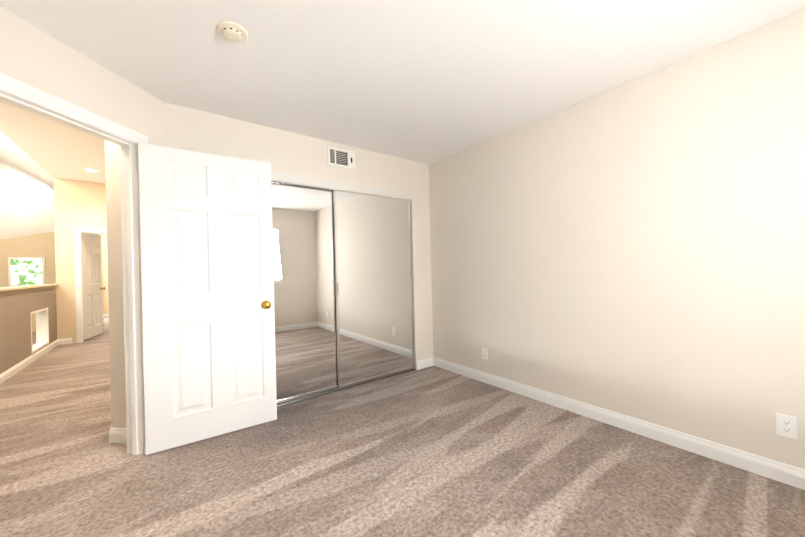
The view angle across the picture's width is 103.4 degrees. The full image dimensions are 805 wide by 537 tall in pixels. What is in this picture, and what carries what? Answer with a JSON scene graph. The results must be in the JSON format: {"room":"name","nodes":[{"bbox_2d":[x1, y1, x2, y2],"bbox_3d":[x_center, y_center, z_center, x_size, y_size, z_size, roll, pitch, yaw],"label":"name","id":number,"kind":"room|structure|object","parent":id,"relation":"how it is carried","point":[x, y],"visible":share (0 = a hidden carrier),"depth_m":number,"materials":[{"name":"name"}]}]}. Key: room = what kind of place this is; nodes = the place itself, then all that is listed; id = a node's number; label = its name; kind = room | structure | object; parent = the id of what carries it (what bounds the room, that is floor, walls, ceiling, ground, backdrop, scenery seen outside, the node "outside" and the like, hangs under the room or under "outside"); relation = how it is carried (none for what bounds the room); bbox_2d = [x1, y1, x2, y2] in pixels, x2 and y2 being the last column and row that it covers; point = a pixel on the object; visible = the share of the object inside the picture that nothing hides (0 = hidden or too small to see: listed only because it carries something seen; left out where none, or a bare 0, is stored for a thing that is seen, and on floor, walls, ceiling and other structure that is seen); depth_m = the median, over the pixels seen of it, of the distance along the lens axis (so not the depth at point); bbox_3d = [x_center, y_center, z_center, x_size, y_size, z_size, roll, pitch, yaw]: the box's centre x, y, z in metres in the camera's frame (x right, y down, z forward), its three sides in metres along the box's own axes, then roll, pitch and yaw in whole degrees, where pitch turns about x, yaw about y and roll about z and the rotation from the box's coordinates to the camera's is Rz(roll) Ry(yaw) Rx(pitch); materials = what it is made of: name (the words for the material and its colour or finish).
{"room":"empty bedroom","nodes":[
{"label":"empty bedroom","id":0,"kind":"room"},
{"bbox_2d":[0,163,54,226],"bbox_3d":[-9.127,-1.137,7.583,2.370,5.300,0.100,-1,0,-37],"label":"wall","id":1,"kind":"structure","parent":0,"point":[23,199],"depth_m":7.59,"materials":[{"name":"beige paint"}]},
{"bbox_2d":[0,223,55,331],"bbox_3d":[-8.435,0.288,6.712,2.370,2.415,0.120,-1,0,-37],"label":"wall","id":2,"kind":"structure","parent":0,"point":[27,226],"depth_m":7.02,"materials":[{"name":"beige paint"}]},
{"bbox_2d":[8,257,44,286],"bbox_3d":[-8.108,0.068,6.869,0.520,0.630,0.030,-1,0,-37],"label":"window","id":3,"kind":"structure","parent":2,"relation":"in","point":[24,271],"depth_m":6.86,"materials":[{"name":"white glass"}]},
{"bbox_2d":[0,286,56,373],"bbox_3d":[-4.220,0.769,3.042,0.120,1.040,6.200,-1,0,-37],"label":"wall","id":4,"kind":"structure","parent":0,"point":[18,306],"depth_m":4.14,"materials":[{"name":"beige paint"}]},
{"bbox_2d":[0,284,57,290],"bbox_3d":[-4.233,0.235,3.042,0.170,0.028,6.200,-1,0,-37],"label":"trim","id":5,"kind":"structure","parent":4,"relation":"on","point":[20,287],"depth_m":4.32,"materials":[{"name":"beige paint"}]},
{"bbox_2d":[0,339,59,383],"bbox_3d":[-4.154,1.237,3.082,0.015,0.100,6.200,-1,0,-37],"label":"baseboard","id":6,"kind":"structure","parent":4,"relation":"attached to","point":[21,365],"depth_m":4.25,"materials":[{"name":"white wood"}]},
{"bbox_2d":[30,307,48,353],"bbox_3d":[-5.511,0.912,4.758,0.131,0.580,0.840,-1,0,-37],"label":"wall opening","id":7,"kind":"structure","parent":4,"relation":"attached to","point":[42,329],"depth_m":5.05,"materials":[{"name":"white paint"}]},
{"bbox_2d":[0,101,105,190],"bbox_3d":[-5.726,-2.459,4.036,3.800,1.730,9.900,-1,0,-37],"label":"ceiling","id":8,"kind":"structure","parent":0,"point":[54,149],"depth_m":4.35,"materials":[{"name":"white paint"}]},
{"bbox_2d":[84,168,99,171],"bbox_3d":[-5.077,-1.605,5.197,0.190,0.008,0.190,-1,0,-37],"label":"recessed light","id":9,"kind":"object","parent":8,"relation":"in","point":[90,170],"visible":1,"depth_m":5.20,"materials":[{"name":"white"}]},
{"bbox_2d":[52,190,102,298],"bbox_3d":[-7.402,-1.180,7.394,0.120,5.300,4.280,-1,0,-37],"label":"wall","id":10,"kind":"structure","parent":0,"point":[52,190],"depth_m":8.99,"materials":[{"name":"beige paint"}]},
{"bbox_2d":[53,178,106,342],"bbox_3d":[-5.607,-1.275,5.993,1.300,5.200,0.120,-1,0,-37],"label":"wall","id":11,"kind":"structure","parent":0,"point":[79,204],"depth_m":5.66,"materials":[{"name":"beige paint"}]},
{"bbox_2d":[74,227,106,342],"bbox_3d":[-5.555,0.289,5.991,0.840,2.070,0.143,-1,0,-37],"label":"door frame","id":12,"kind":"structure","parent":11,"relation":"attached to","point":[78,231],"depth_m":5.71,"materials":[{"name":"white wood"}]},
{"bbox_2d":[81,232,104,339],"bbox_3d":[-6.038,0.308,6.208,0.279,2.032,0.778,-1,0,-37],"label":"hall door","id":13,"kind":"structure","parent":11,"relation":"in","point":[92,288],"depth_m":6.17,"materials":[{"name":"white paint"}]},
{"bbox_2d":[0,6,164,146],"bbox_3d":[-1.873,-0.296,1.631,0.120,3.050,1.610,-1,0,8],"label":"wall","id":14,"kind":"structure","parent":0,"point":[33,56],"depth_m":1.76,"materials":[{"name":"beige paint"}]},
{"bbox_2d":[0,73,147,454],"bbox_3d":[-1.852,0.166,1.700,0.162,2.125,0.970,-1,0,8],"label":"door frame","id":15,"kind":"structure","parent":14,"relation":"attached to","point":[131,297],"depth_m":2.10,"materials":[{"name":"white wood"}]},
{"bbox_2d":[138,143,276,454],"bbox_3d":[-1.355,0.189,2.296,0.815,2.032,0.173,-1,0,-37],"label":"bedroom door","id":16,"kind":"structure","parent":14,"relation":"in","point":[208,314],"depth_m":2.27,"materials":[{"name":"white paint"}]},
{"bbox_2d":[101,233,108,313],"bbox_3d":[-7.956,0.166,9.568,1.560,2.440,0.100,-1,0,-37],"label":"wall","id":17,"kind":"structure","parent":0,"point":[105,274],"depth_m":9.09,"materials":[{"name":"beige paint"}]},
{"bbox_2d":[105,140,125,427],"bbox_3d":[-3.372,-0.257,4.334,0.474,3.050,5.189,-1,0,-37],"label":"wall","id":18,"kind":"structure","parent":0,"point":[115,285],"depth_m":2.26,"materials":[{"name":"beige paint"}]},
{"bbox_2d":[109,426,120,442],"bbox_3d":[-3.522,1.222,4.194,0.036,0.100,5.186,-1,0,-37],"label":"baseboard","id":19,"kind":"structure","parent":18,"relation":"attached to","point":[117,435],"depth_m":2.25,"materials":[{"name":"white wood"}]},
{"bbox_2d":[164,102,432,368],"bbox_3d":[-0.720,-0.069,3.142,2.820,2.540,0.120,-1,0,-37],"label":"wall","id":20,"kind":"structure","parent":0,"point":[279,150],"depth_m":3.05,"materials":[{"name":"beige paint"}]},
{"bbox_2d":[327,146,354,169],"bbox_3d":[-0.602,-1.099,3.161,0.297,0.184,0.024,-1,0,-37],"label":"air vent","id":21,"kind":"object","parent":20,"relation":"in","point":[340,157],"visible":1,"depth_m":3.16,"materials":[{"name":"white metal"}]},
{"bbox_2d":[271,171,411,199],"bbox_3d":[-0.543,-0.815,3.264,1.558,0.084,0.091,-1,0,-37],"label":"door track","id":22,"kind":"object","parent":20,"relation":"attached to","point":[304,181],"depth_m":3.13,"materials":[{"name":"white metal"}]},
{"bbox_2d":[277,368,415,407],"bbox_3d":[-0.495,1.174,3.262,1.548,0.036,0.091,-1,0,-37],"label":"door track","id":23,"kind":"object","parent":20,"relation":"attached to","point":[288,402],"depth_m":3.05,"materials":[{"name":"silver metal"}]},
{"bbox_2d":[271,181,337,402],"bbox_3d":[-1.032,0.204,2.893,0.964,1.982,0.032,-1,0,-37],"label":"mirror panel","id":24,"kind":"object","parent":23,"relation":"attached to","point":[304,289],"visible":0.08,"depth_m":2.98,"materials":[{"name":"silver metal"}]},
{"bbox_2d":[333,190,414,388],"bbox_3d":[-0.270,0.185,3.429,0.961,1.982,0.032,-1,0,-37],"label":"mirror panel","id":25,"kind":"object","parent":23,"relation":"attached to","point":[374,286],"visible":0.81,"depth_m":3.39,"materials":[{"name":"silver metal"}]},
{"bbox_2d":[0,317,804,536],"bbox_3d":[-4.187,1.339,4.212,7.120,0.100,13.353,-1,0,-37],"label":"floor","id":26,"kind":"structure","parent":0,"point":[432,451],"depth_m":1.84,"materials":[{"name":"carpet"}]},
{"bbox_2d":[0,0,804,164],"bbox_3d":[-0.058,-1.317,1.377,3.840,0.120,3.773,-1,0,-37],"label":"ceiling","id":27,"kind":"structure","parent":0,"point":[428,82],"depth_m":1.86,"materials":[{"name":"white paint"}]},
{"bbox_2d":[217,21,247,42],"bbox_3d":[-0.886,-1.220,1.660,0.144,0.031,0.144,-1,0,-37],"label":"smoke detector","id":28,"kind":"object","parent":27,"relation":"attached to","point":[233,32],"visible":1,"depth_m":1.63,"materials":[{"name":"beige plastic"}]},
{"bbox_2d":[429,9,804,469],"bbox_3d":[1.457,-0.123,2.497,0.120,2.540,3.773,-1,0,-37],"label":"wall","id":29,"kind":"structure","parent":0,"point":[634,248],"depth_m":2.11,"materials":[{"name":"beige paint"}]},
{"bbox_2d":[482,347,487,359],"bbox_3d":[0.837,0.868,3.244,0.007,0.115,0.070,-1,0,-37],"label":"electrical outlet","id":30,"kind":"object","parent":29,"relation":"attached to","point":[484,353],"visible":1,"depth_m":3.24,"materials":[{"name":"white plastic"}]},
{"bbox_2d":[416,357,804,489],"bbox_3d":[0.003,1.133,1.376,3.600,0.100,3.533,-1,0,-37],"label":"baseboard","id":31,"kind":"structure","parent":29,"relation":"attached to","point":[794,476],"depth_m":2.14,"materials":[{"name":"white wood"}]},
{"bbox_2d":[776,413,796,438],"bbox_3d":[2.021,0.830,1.674,0.007,0.115,0.070,-1,0,-37],"label":"electrical outlet","id":32,"kind":"object","parent":29,"relation":"attached to","point":[786,425],"visible":1,"depth_m":1.67,"materials":[{"name":"white plastic"}]}
]}

